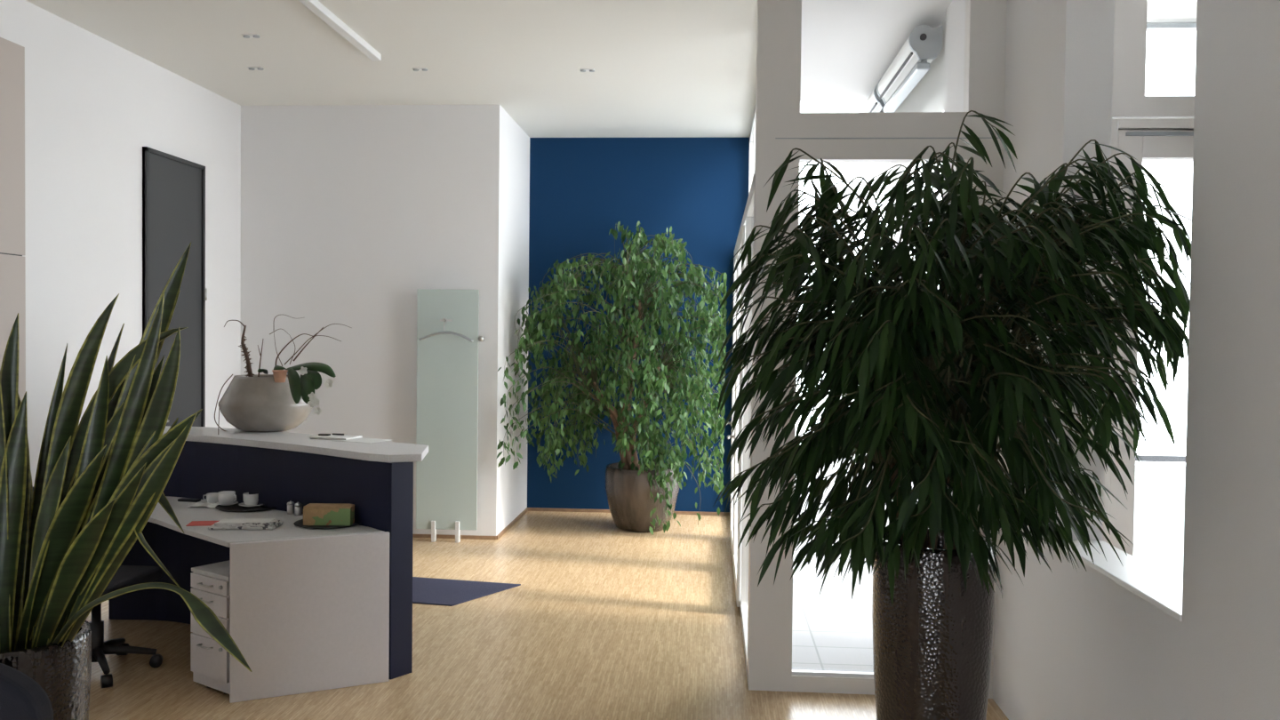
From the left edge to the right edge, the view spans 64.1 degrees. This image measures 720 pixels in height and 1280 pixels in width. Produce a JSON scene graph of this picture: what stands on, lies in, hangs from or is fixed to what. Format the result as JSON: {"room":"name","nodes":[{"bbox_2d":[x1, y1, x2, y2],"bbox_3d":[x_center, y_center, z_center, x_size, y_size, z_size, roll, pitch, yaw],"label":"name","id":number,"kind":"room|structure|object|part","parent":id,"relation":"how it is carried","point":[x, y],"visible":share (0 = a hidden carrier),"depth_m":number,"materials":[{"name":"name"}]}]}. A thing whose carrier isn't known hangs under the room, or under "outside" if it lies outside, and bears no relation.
{"room":"lobby","nodes":[
{"label":"lobby","id":0,"kind":"room"},
{"bbox_2d":[0,0,240,487],"bbox_3d":[-3.807,-0.209,3.319,0.200,3.570,10.500,1,1,4],"label":"wall","id":1,"kind":"structure","parent":0,"point":[92,104],"depth_m":6.55,"materials":[{"name":"white paint"}]},
{"bbox_2d":[0,37,25,400],"bbox_3d":[-3.569,-0.110,5.096,0.030,3.291,1.473,1,1,4],"label":"cabinet","id":2,"kind":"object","parent":1,"relation":"in","point":[12,264],"depth_m":5.70,"materials":[{"name":"beige paint"}]},
{"bbox_2d":[142,146,207,426],"bbox_3d":[-3.379,0.000,7.483,0.080,2.959,0.814,1,1,4],"label":"door","id":3,"kind":"structure","parent":1,"relation":"in","point":[173,188],"depth_m":7.52,"materials":[{"name":"grey paint"}]},
{"bbox_2d":[218,374,312,431],"bbox_3d":[-2.252,0.259,6.169,0.542,0.330,0.542,1,1,4],"label":"plant pot","id":4,"kind":"object","parent":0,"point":[251,403],"depth_m":5.97,"materials":[{"name":"grey ceramic"}]},
{"bbox_2d":[240,104,529,535],"bbox_3d":[-2.298,-0.337,9.277,2.380,3.570,1.600,1,1,4],"label":"wall","id":5,"kind":"structure","parent":0,"point":[348,212],"depth_m":8.47,"materials":[{"name":"white paint"}]},
{"bbox_2d":[412,533,495,539],"bbox_3d":[-2.275,1.453,8.508,2.180,0.030,0.014,1,1,4],"label":"baseboard","id":6,"kind":"structure","parent":5,"relation":"attached to","point":[438,536],"depth_m":8.45,"materials":[{"name":"brown wood"}]},
{"bbox_2d":[496,507,527,539],"bbox_3d":[-1.131,1.451,9.137,0.014,0.030,1.400,1,1,4],"label":"baseboard","id":7,"kind":"structure","parent":5,"relation":"attached to","point":[525,510],"depth_m":9.02,"materials":[{"name":"brown wood"}]},
{"bbox_2d":[25,0,757,137],"bbox_3d":[-0.977,-2.124,3.779,5.730,0.300,12.300,1,1,4],"label":"ceiling","id":8,"kind":"structure","parent":0,"point":[664,68],"depth_m":6.84,"materials":[{"name":"white paint"}]},
{"bbox_2d":[241,33,261,38],"bbox_3d":[-2.462,-2.050,6.479,0.108,0.012,0.060,1,1,4],"label":"recessed light","id":9,"kind":"object","parent":8,"relation":"in","point":[245,36],"visible":1,"depth_m":6.46,"materials":[{"name":"white plastic"}]},
{"bbox_2d":[247,66,263,70],"bbox_3d":[-2.734,-2.073,7.278,0.108,0.012,0.060,1,1,4],"label":"recessed light","id":10,"kind":"object","parent":8,"relation":"in","point":[249,68],"visible":1,"depth_m":7.26,"materials":[{"name":"white plastic"}]},
{"bbox_2d":[298,0,381,60],"bbox_3d":[-1.903,-1.991,4.993,0.060,0.045,3.787,1,1,4],"label":"ceiling light strip","id":11,"kind":"object","parent":8,"relation":"attached to","point":[316,6],"visible":1,"depth_m":6.18,"materials":[{"name":"white plastic"}]},
{"bbox_2d":[412,67,428,71],"bbox_3d":[-1.557,-2.059,7.250,0.108,0.012,0.060,1,1,4],"label":"recessed light","id":12,"kind":"object","parent":8,"relation":"in","point":[413,68],"visible":1,"depth_m":7.24,"materials":[{"name":"white plastic"}]},
{"bbox_2d":[579,68,594,71],"bbox_3d":[-0.371,-2.044,7.222,0.108,0.012,0.060,1,1,4],"label":"recessed light","id":13,"kind":"object","parent":8,"relation":"in","point":[581,69],"visible":1,"depth_m":7.21,"materials":[{"name":"white plastic"}]},
{"bbox_2d":[85,454,1008,719],"bbox_3d":[0.987,1.647,6.788,9.330,0.200,18.400,1,1,4],"label":"floor","id":14,"kind":"structure","parent":0,"point":[604,620],"depth_m":5.63,"materials":[{"name":"brown wood"}]},
{"bbox_2d":[0,663,53,719],"bbox_3d":[-1.731,1.130,1.992,0.860,1.006,0.580,1,1,4],"label":"upholstered chair","id":15,"kind":"object","parent":14,"relation":"on","point":[21,698],"visible":1,"depth_m":2.19,"materials":[{"name":"black fabric"}]},
{"bbox_2d":[32,487,163,687],"bbox_3d":[-2.696,1.071,5.063,0.582,0.949,0.589,1,1,4],"label":"office chair","id":16,"kind":"object","parent":14,"relation":"on","point":[125,576],"visible":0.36,"depth_m":5.05,"materials":[{"name":"black plastic"}]},
{"bbox_3d":[-2.616,1.452,4.962,0.209,0.076,0.230,1,1,4],"label":"leg","id":17,"kind":"part","parent":16,"relation":"part of","materials":[{"name":"black plastic"}]},
{"bbox_3d":[-2.692,1.445,5.201,0.052,0.076,0.275,1,1,1],"label":"leg","id":18,"kind":"part","parent":16,"relation":"part of","materials":[{"name":"black plastic"}]},
{"bbox_3d":[-2.565,1.449,5.105,0.275,0.076,0.052,0,1,-17],"label":"leg","id":19,"kind":"part","parent":16,"relation":"part of","materials":[{"name":"black plastic"}]},
{"bbox_3d":[-2.690,1.092,5.057,0.460,0.070,0.440,1,1,4],"label":"seat","id":20,"kind":"part","parent":16,"relation":"part of","materials":[{"name":"black fabric"}]},
{"bbox_2d":[0,241,252,719],"bbox_3d":[-1.404,0.651,2.675,1.081,1.935,0.380,1,1,13],"label":"potted snake plant","id":21,"kind":"object","parent":14,"relation":"on","point":[100,480],"visible":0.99,"depth_m":2.66,"materials":[{"name":"green leaf"},{"name":"hammered silver metal"},{"name":"soil"}]},
{"bbox_3d":[-1.692,1.175,2.753,0.380,0.879,0.380,1,1,4],"label":"pot","id":22,"kind":"part","parent":21,"relation":"part of","materials":[{"name":"metal"}]},
{"bbox_2d":[190,560,229,694],"bbox_3d":[-1.872,1.274,4.997,0.306,0.568,0.573,2,2,35],"label":"drawer pedestal","id":23,"kind":"object","parent":14,"relation":"on","point":[210,583],"visible":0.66,"depth_m":4.79,"materials":[{"name":"grey laminate"}]},
{"bbox_3d":[-2.036,1.340,4.779,0.097,0.010,0.027,2,2,35],"label":"drawer handle","id":24,"kind":"part","parent":23,"relation":"part of","materials":[{"name":"silver metal"}]},
{"bbox_3d":[-2.033,1.051,4.772,0.097,0.010,0.027,2,2,35],"label":"drawer handle","id":25,"kind":"part","parent":23,"relation":"part of","materials":[{"name":"silver metal"}]},
{"bbox_3d":[-2.033,1.124,4.774,0.097,0.010,0.027,2,2,35],"label":"drawer handle","id":26,"kind":"part","parent":23,"relation":"part of","materials":[{"name":"silver metal"}]},
{"bbox_3d":[-2.018,1.395,4.794,0.294,0.181,0.016,2,2,35],"label":"drawer","id":27,"kind":"part","parent":23,"relation":"part of","materials":[{"name":"grey laminate"}]},
{"bbox_3d":[-2.016,1.245,4.790,0.294,0.107,0.016,2,2,35],"label":"drawer","id":28,"kind":"part","parent":23,"relation":"part of","materials":[{"name":"grey laminate"}]},
{"bbox_3d":[-2.015,1.137,4.788,0.294,0.097,0.016,2,2,35],"label":"drawer","id":29,"kind":"part","parent":23,"relation":"part of","materials":[{"name":"grey laminate"}]},
{"bbox_3d":[-2.014,1.050,4.786,0.294,0.067,0.016,2,2,35],"label":"drawer","id":30,"kind":"part","parent":23,"relation":"part of","materials":[{"name":"grey laminate"}]},
{"bbox_2d":[147,496,389,703],"bbox_3d":[-2.343,1.178,5.326,2.342,0.732,0.836,1,2,24],"label":"reception desk","id":31,"kind":"object","parent":14,"relation":"on","point":[309,608],"visible":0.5,"depth_m":4.82,"materials":[{"name":"grey laminate"}]},
{"bbox_2d":[177,497,200,502],"bbox_3d":[-2.547,0.792,5.777,0.120,0.014,0.045,1,1,10],"label":"handset","id":32,"kind":"object","parent":31,"relation":"on","point":[187,500],"visible":1,"depth_m":5.76,"materials":[{"name":"black plastic"}]},
{"bbox_2d":[185,520,218,526],"bbox_3d":[-2.168,0.818,5.119,0.170,0.003,0.120,0,1,-10],"label":"folder","id":33,"kind":"object","parent":31,"relation":"on","point":[193,523],"visible":0.64,"depth_m":5.11,"materials":[{"name":"red cardboard"}]},
{"bbox_2d":[187,502,218,508],"bbox_3d":[-2.385,0.794,5.608,0.150,0.018,0.100,1,1,4],"label":"napkin","id":34,"kind":"object","parent":31,"relation":"on","point":[206,504],"visible":0.99,"depth_m":5.59,"materials":[{"name":"white paper"}]},
{"bbox_2d":[202,492,218,503],"bbox_3d":[-2.381,0.772,5.691,0.086,0.056,0.074,0,2,-32],"label":"coffee cup","id":35,"kind":"object","parent":31,"relation":"on","point":[212,497],"visible":0.72,"depth_m":5.66,"materials":[{"name":"white ceramic"}]},
{"bbox_2d":[215,503,276,512],"bbox_3d":[-2.136,0.802,5.596,0.350,0.012,0.350,1,1,4],"label":"serving tray","id":36,"kind":"object","parent":31,"relation":"on","point":[236,508],"visible":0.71,"depth_m":5.53,"materials":[{"name":"black paint"}]},
{"bbox_2d":[215,500,238,505],"bbox_3d":[-2.283,0.793,5.647,0.120,0.015,0.120,1,1,4],"label":"saucer","id":37,"kind":"object","parent":36,"relation":"on","point":[236,501],"visible":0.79,"depth_m":5.63,"materials":[{"name":"white ceramic"}]},
{"bbox_2d":[217,490,236,505],"bbox_3d":[-2.273,0.761,5.622,0.090,0.068,0.098,0,2,-29],"label":"coffee cup","id":38,"kind":"object","parent":37,"relation":"on","point":[227,498],"visible":1,"depth_m":5.59,"materials":[{"name":"white ceramic"}]},
{"bbox_2d":[238,502,263,507],"bbox_3d":[-2.128,0.795,5.614,0.144,0.015,0.144,1,1,4],"label":"saucer","id":39,"kind":"object","parent":36,"relation":"on","point":[243,504],"visible":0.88,"depth_m":5.58,"materials":[{"name":"white ceramic"}]},
{"bbox_2d":[242,492,258,505],"bbox_3d":[-2.138,0.765,5.637,0.096,0.062,0.088,0,2,-36],"label":"coffee cup","id":40,"kind":"object","parent":39,"relation":"on","point":[249,500],"visible":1,"depth_m":5.60,"materials":[{"name":"white ceramic"}]},
{"bbox_2d":[208,520,283,529],"bbox_3d":[-1.943,0.814,5.044,0.310,0.012,0.170,1,1,-3],"label":"newspaper","id":41,"kind":"object","parent":31,"relation":"on","point":[212,527],"visible":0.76,"depth_m":4.96,"materials":[{"name":"white paper"}]},
{"bbox_2d":[214,519,281,527],"bbox_3d":[-1.935,0.802,5.049,0.283,0.012,0.146,1,1,4],"label":"newspaper","id":42,"kind":"object","parent":41,"relation":"on","point":[275,521],"visible":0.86,"depth_m":4.98,"materials":[{"name":"white paper"}]},
{"bbox_2d":[217,518,275,522],"bbox_3d":[-1.946,0.794,5.056,0.250,0.003,0.110,1,1,-5],"label":"paper sheet","id":43,"kind":"object","parent":42,"relation":"on","point":[225,520],"visible":1,"depth_m":5.05,"materials":[{"name":"white paper"}]},
{"bbox_2d":[147,496,385,547],"bbox_3d":[-2.343,0.825,5.329,2.321,0.025,0.830,1,2,23],"label":"countertop","id":44,"kind":"structure","parent":31,"relation":"on","point":[185,515],"depth_m":5.04,"materials":[{"name":"white laminate"}]},
{"bbox_2d":[287,500,294,514],"bbox_3d":[-1.852,0.780,5.419,0.039,0.070,0.039,1,1,4],"label":"salt shaker","id":45,"kind":"object","parent":31,"relation":"on","point":[290,505],"visible":0.99,"depth_m":5.40,"materials":[{"name":"silver metal"}]},
{"bbox_3d":[-1.852,0.756,5.419,0.039,0.022,0.039,1,1,4],"label":"lid","id":46,"kind":"part","parent":45,"relation":"part of","materials":[{"name":"silver metal"}]},
{"bbox_2d":[294,502,302,515],"bbox_3d":[-1.800,0.782,5.383,0.039,0.070,0.039,1,1,4],"label":"pepper shaker","id":47,"kind":"object","parent":31,"relation":"on","point":[298,507],"visible":1,"depth_m":5.37,"materials":[{"name":"silver metal"}]},
{"bbox_3d":[-1.799,0.758,5.382,0.039,0.022,0.039,1,1,4],"label":"lid","id":48,"kind":"part","parent":47,"relation":"part of","materials":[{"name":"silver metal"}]},
{"bbox_3d":[-1.549,1.201,4.823,0.720,0.729,0.025,0,2,-26],"label":"panel","id":49,"kind":"part","parent":31,"relation":"part of","materials":[{"name":"grey laminate"}]},
{"bbox_2d":[294,519,361,528],"bbox_3d":[-1.565,0.820,5.157,0.344,0.010,0.344,1,1,4],"label":"plate","id":50,"kind":"object","parent":31,"relation":"on","point":[300,523],"visible":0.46,"depth_m":5.06,"materials":[{"name":"black ceramic"}]},
{"bbox_2d":[303,503,354,525],"bbox_3d":[-1.557,0.775,5.132,0.238,0.093,0.111,1,1,-1],"label":"carton","id":51,"kind":"object","parent":50,"relation":"on","point":[314,514],"visible":1,"depth_m":5.08,"materials":[{"name":"cardboard"}]},
{"bbox_3d":[-1.556,0.733,5.135,0.237,0.009,0.104,1,1,-1],"label":"lid","id":52,"kind":"part","parent":51,"relation":"part of","materials":[{"name":"brown cardboard"}]},
{"bbox_2d":[108,426,428,679],"bbox_3d":[-2.070,0.987,5.756,2.360,1.100,0.580,1,2,27],"label":"reception counter","id":53,"kind":"object","parent":14,"relation":"on","point":[282,468],"depth_m":5.53,"materials":[{"name":"blue laminate"}]},
{"bbox_2d":[214,314,351,434],"bbox_3d":[-2.132,0.186,6.128,0.783,0.919,0.604,1,1,4],"label":"potted orchid","id":54,"kind":"object","parent":53,"relation":"on","point":[282,400],"visible":0.98,"depth_m":5.96,"materials":[{"name":"beige ceramic"}]},
{"bbox_3d":[-2.446,-0.220,6.171,0.136,0.046,0.008,1,1,4],"label":"dry stem","id":55,"kind":"part","parent":54,"relation":"part of","materials":[{"name":"brown plant"}]},
{"bbox_3d":[-2.374,-0.046,6.170,0.098,0.329,0.060,1,1,4],"label":"dry stem","id":56,"kind":"part","parent":54,"relation":"part of","materials":[{"name":"brown plant"}]},
{"bbox_3d":[-2.288,-0.013,6.165,0.033,0.232,0.010,1,1,4],"label":"dry stem","id":57,"kind":"part","parent":54,"relation":"part of","materials":[{"name":"brown plant"}]},
{"bbox_3d":[-2.107,0.095,5.984,0.090,0.070,0.089,1,1,4],"label":"clay pot","id":58,"kind":"part","parent":54,"relation":"part of","materials":[{"name":"brown ceramic"}]},
{"bbox_3d":[-2.082,-0.044,6.150,0.235,0.232,0.010,1,1,4],"label":"dry stem","id":59,"kind":"part","parent":54,"relation":"part of","materials":[{"name":"brown plant"}]},
{"bbox_3d":[-1.938,0.062,5.887,0.051,0.053,0.010,1,1,4],"label":"flower","id":60,"kind":"part","parent":54,"relation":"part of","materials":[{"name":"white plant"}]},
{"bbox_3d":[-2.000,-0.096,6.163,0.191,0.210,0.010,1,1,4],"label":"dry stem","id":61,"kind":"part","parent":54,"relation":"part of","materials":[{"name":"brown plant"}]},
{"bbox_3d":[-1.871,0.244,5.837,0.050,0.053,0.010,1,1,4],"label":"flower","id":62,"kind":"part","parent":54,"relation":"part of","materials":[{"name":"white plant"}]},
{"bbox_3d":[-1.873,0.207,5.846,0.053,0.051,0.010,1,1,4],"label":"flower","id":63,"kind":"part","parent":54,"relation":"part of","materials":[{"name":"white plant"}]},
{"bbox_3d":[-1.966,-0.059,6.141,0.352,0.180,0.007,1,1,4],"label":"dry stem","id":64,"kind":"part","parent":54,"relation":"part of","materials":[{"name":"brown plant"}]},
{"bbox_3d":[-1.853,0.239,5.845,0.052,0.052,0.010,1,1,4],"label":"flower","id":65,"kind":"part","parent":54,"relation":"part of","materials":[{"name":"white plant"}]},
{"bbox_3d":[-1.844,0.291,5.856,0.050,0.053,0.010,1,1,4],"label":"flower","id":66,"kind":"part","parent":54,"relation":"part of","materials":[{"name":"white plant"}]},
{"bbox_3d":[-1.801,0.139,5.910,0.051,0.053,0.010,1,1,4],"label":"flower","id":67,"kind":"part","parent":54,"relation":"part of","materials":[{"name":"white plant"}]},
{"bbox_2d":[162,426,428,462],"bbox_3d":[-2.063,0.456,5.747,2.359,0.038,0.577,1,2,27],"label":"countertop","id":68,"kind":"structure","parent":53,"relation":"on","point":[381,452],"depth_m":5.49,"materials":[{"name":"white laminate"}]},
{"bbox_2d":[309,433,362,439],"bbox_3d":[-1.712,0.433,5.756,0.240,0.010,0.160,1,1,18],"label":"notepad","id":69,"kind":"object","parent":53,"relation":"on","point":[332,436],"visible":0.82,"depth_m":5.71,"materials":[{"name":"white paper"}]},
{"bbox_2d":[332,437,391,443],"bbox_3d":[-1.533,0.444,5.652,0.260,0.002,0.200,1,2,23],"label":"paper sheet","id":70,"kind":"object","parent":53,"relation":"on","point":[361,439],"visible":0.86,"depth_m":5.63,"materials":[{"name":"white paper"}]},
{"bbox_2d":[416,288,484,542],"bbox_3d":[-1.545,0.456,8.270,0.550,2.052,0.121,1,1,4],"label":"radiator","id":71,"kind":"object","parent":14,"relation":"on","point":[447,364],"visible":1,"depth_m":8.29,"materials":[{"name":"white metal"}]},
{"bbox_2d":[418,318,473,342],"bbox_3d":[-1.559,-0.240,8.225,0.444,0.194,0.022,1,1,4],"label":"hanger","id":72,"kind":"object","parent":71,"relation":"hanging from","point":[444,332],"visible":1,"depth_m":8.22,"materials":[{"name":"grey metal"}]},
{"bbox_3d":[-1.286,-0.173,8.268,0.049,0.044,0.060,1,1,4],"label":"knob","id":73,"kind":"part","parent":71,"relation":"part of","materials":[{"name":"silver metal"}]},
{"bbox_2d":[412,576,520,606],"bbox_3d":[-1.337,1.518,6.715,0.952,0.008,0.617,1,1,13],"label":"floor mat","id":74,"kind":"object","parent":14,"relation":"on","point":[445,592],"visible":0.64,"depth_m":6.73,"materials":[{"name":"blue"}]},
{"bbox_2d":[496,221,727,535],"bbox_3d":[-0.188,0.118,8.940,1.870,2.726,1.594,1,1,4],"label":"fig tree","id":75,"kind":"object","parent":14,"relation":"on","point":[642,494],"visible":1,"depth_m":8.76,"materials":[{"name":"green plant"}]},
{"bbox_3d":[0.018,1.206,9.001,0.654,0.551,0.654,1,1,4],"label":"pot","id":76,"kind":"part","parent":75,"relation":"part of","materials":[{"name":"brown ceramic"}]},
{"bbox_2d":[709,110,1191,719],"bbox_3d":[0.982,0.403,3.340,1.523,2.454,1.355,1,1,4],"label":"fig tree","id":77,"kind":"object","parent":14,"relation":"on","point":[933,385],"visible":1,"depth_m":3.08,"materials":[{"name":"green plant"}]},
{"bbox_2d":[1133,455,1185,582],"bbox_3d":[3.817,1.120,6.799,3.500,0.958,0.040,1,1,4],"label":"terrace railing","id":78,"kind":"object","parent":14,"relation":"on","point":[1159,492],"visible":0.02,"depth_m":6.81,"materials":[{"name":"grey glass"}]},
{"bbox_3d":[3.822,0.661,6.788,3.500,0.040,0.040,1,1,4],"label":"handrail","id":79,"kind":"part","parent":78,"relation":"part of","materials":[{"name":"grey metal"}]},
{"bbox_2d":[527,137,749,511],"bbox_3d":[0.010,-0.323,9.818,2.150,3.570,0.200,1,1,4],"label":"wall","id":80,"kind":"structure","parent":0,"point":[580,188],"depth_m":9.71,"materials":[{"name":"blue paint"}]},
{"bbox_2d":[528,507,730,515],"bbox_3d":[-0.117,1.447,9.761,1.950,0.030,0.014,1,1,4],"label":"baseboard","id":81,"kind":"structure","parent":80,"relation":"attached to","point":[529,508],"depth_m":9.78,"materials":[{"name":"brown wood"}]},
{"bbox_2d":[727,106,755,677],"bbox_3d":[0.773,-0.254,7.310,0.279,3.570,4.700,1,1,4],"label":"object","id":82,"kind":"structure","parent":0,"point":[740,556],"depth_m":6.28,"materials":[{"name":"white paint"}]},
{"bbox_3d":[0.649,0.551,7.287,0.057,0.040,0.140,1,1,4],"label":"door handle","id":83,"kind":"part","parent":82,"relation":"part of","materials":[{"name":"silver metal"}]},
{"bbox_3d":[0.742,0.309,8.002,0.022,2.350,1.050,1,1,4],"label":"sash","id":84,"kind":"part","parent":82,"relation":"part of","materials":[{"name":"white paint"}]},
{"bbox_3d":[0.660,0.337,6.830,0.022,2.350,1.100,1,1,4],"label":"sash","id":85,"kind":"part","parent":82,"relation":"part of","materials":[{"name":"white paint"}]},
{"bbox_3d":[0.620,0.326,5.605,0.008,2.370,1.170,1,1,4],"label":"glass","id":86,"kind":"part","parent":82,"relation":"part of","materials":[{"name":"white glass"}]},
{"bbox_3d":[1.011,-1.514,9.069,0.008,1.030,1.040,1,1,4],"label":"glass","id":87,"kind":"part","parent":82,"relation":"part of","materials":[{"name":"white glass"}]},
{"bbox_2d":[800,0,951,101],"bbox_3d":[1.398,-2.050,6.382,1.050,0.180,2.980,1,1,4],"label":"window","id":88,"kind":"structure","parent":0,"point":[847,46],"depth_m":6.24,"materials":[{"name":"white paint"}]},
{"bbox_2d":[942,0,965,495],"bbox_3d":[1.759,-0.159,5.298,0.230,3.540,0.780,1,1,4],"label":"wall","id":89,"kind":"structure","parent":0,"point":[956,11],"depth_m":5.43,"materials":[{"name":"white paint"}]},
{"bbox_2d":[837,17,945,526],"bbox_3d":[1.925,-0.223,8.032,0.120,3.540,4.700,1,1,4],"label":"window","id":90,"kind":"structure","parent":89,"relation":"in","point":[927,95],"depth_m":6.74,"materials":[{"name":"white paint"}]},
{"bbox_2d":[858,84,885,112],"bbox_3d":[1.737,-1.801,7.702,0.182,0.246,1.512,1,1,4],"label":"awning cassette","id":91,"kind":"object","parent":90,"relation":"attached to","point":[873,104],"visible":0.2,"depth_m":7.11,"materials":[{"name":"white paint"}]},
{"bbox_2d":[876,24,942,111],"bbox_3d":[1.639,-1.768,6.285,0.182,0.246,1.152,1,1,4],"label":"awning cassette","id":92,"kind":"object","parent":90,"relation":"attached to","point":[924,44],"visible":0.97,"depth_m":5.93,"materials":[{"name":"white paint"}]},
{"bbox_2d":[992,0,1279,719],"bbox_3d":[1.529,-0.097,1.204,0.180,3.570,7.420,1,1,4],"label":"wall","id":93,"kind":"structure","parent":0,"point":[1069,644],"depth_m":2.83,"materials":[{"name":"white paint"}]},
{"bbox_2d":[747,0,1007,698],"bbox_3d":[1.119,-0.191,4.880,1.150,3.570,0.101,1,1,4],"label":"door frame","id":94,"kind":"structure","parent":93,"relation":"in","point":[780,127],"depth_m":4.84,"materials":[{"name":"white paint"}]},
{"bbox_2d":[1056,540,1183,621],"bbox_3d":[1.674,0.726,3.450,0.192,0.020,1.080,1,1,4],"label":"window sill","id":95,"kind":"structure","parent":93,"relation":"attached to","point":[1162,590],"depth_m":3.39,"materials":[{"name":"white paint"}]},
{"bbox_2d":[1102,0,1194,556],"bbox_3d":[2.711,-0.154,4.136,1.770,3.570,0.105,1,1,4],"label":"window","id":96,"kind":"structure","parent":93,"relation":"in","point":[1147,128],"depth_m":4.14,"materials":[{"name":"white paint"}]},
{"bbox_3d":[2.307,-0.908,4.102,0.690,0.014,0.016,1,1,4],"label":"closer rail","id":97,"kind":"part","parent":96,"relation":"part of","materials":[{"name":"grey metal"}]},
{"bbox_2d":[1146,0,1197,31],"bbox_3d":[2.756,-1.486,4.320,1.540,0.135,0.330,1,1,4],"label":"awning cassette","id":98,"kind":"object","parent":96,"relation":"attached to","point":[1162,15],"visible":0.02,"depth_m":4.40,"materials":[{"name":"white paint"}]}
]}

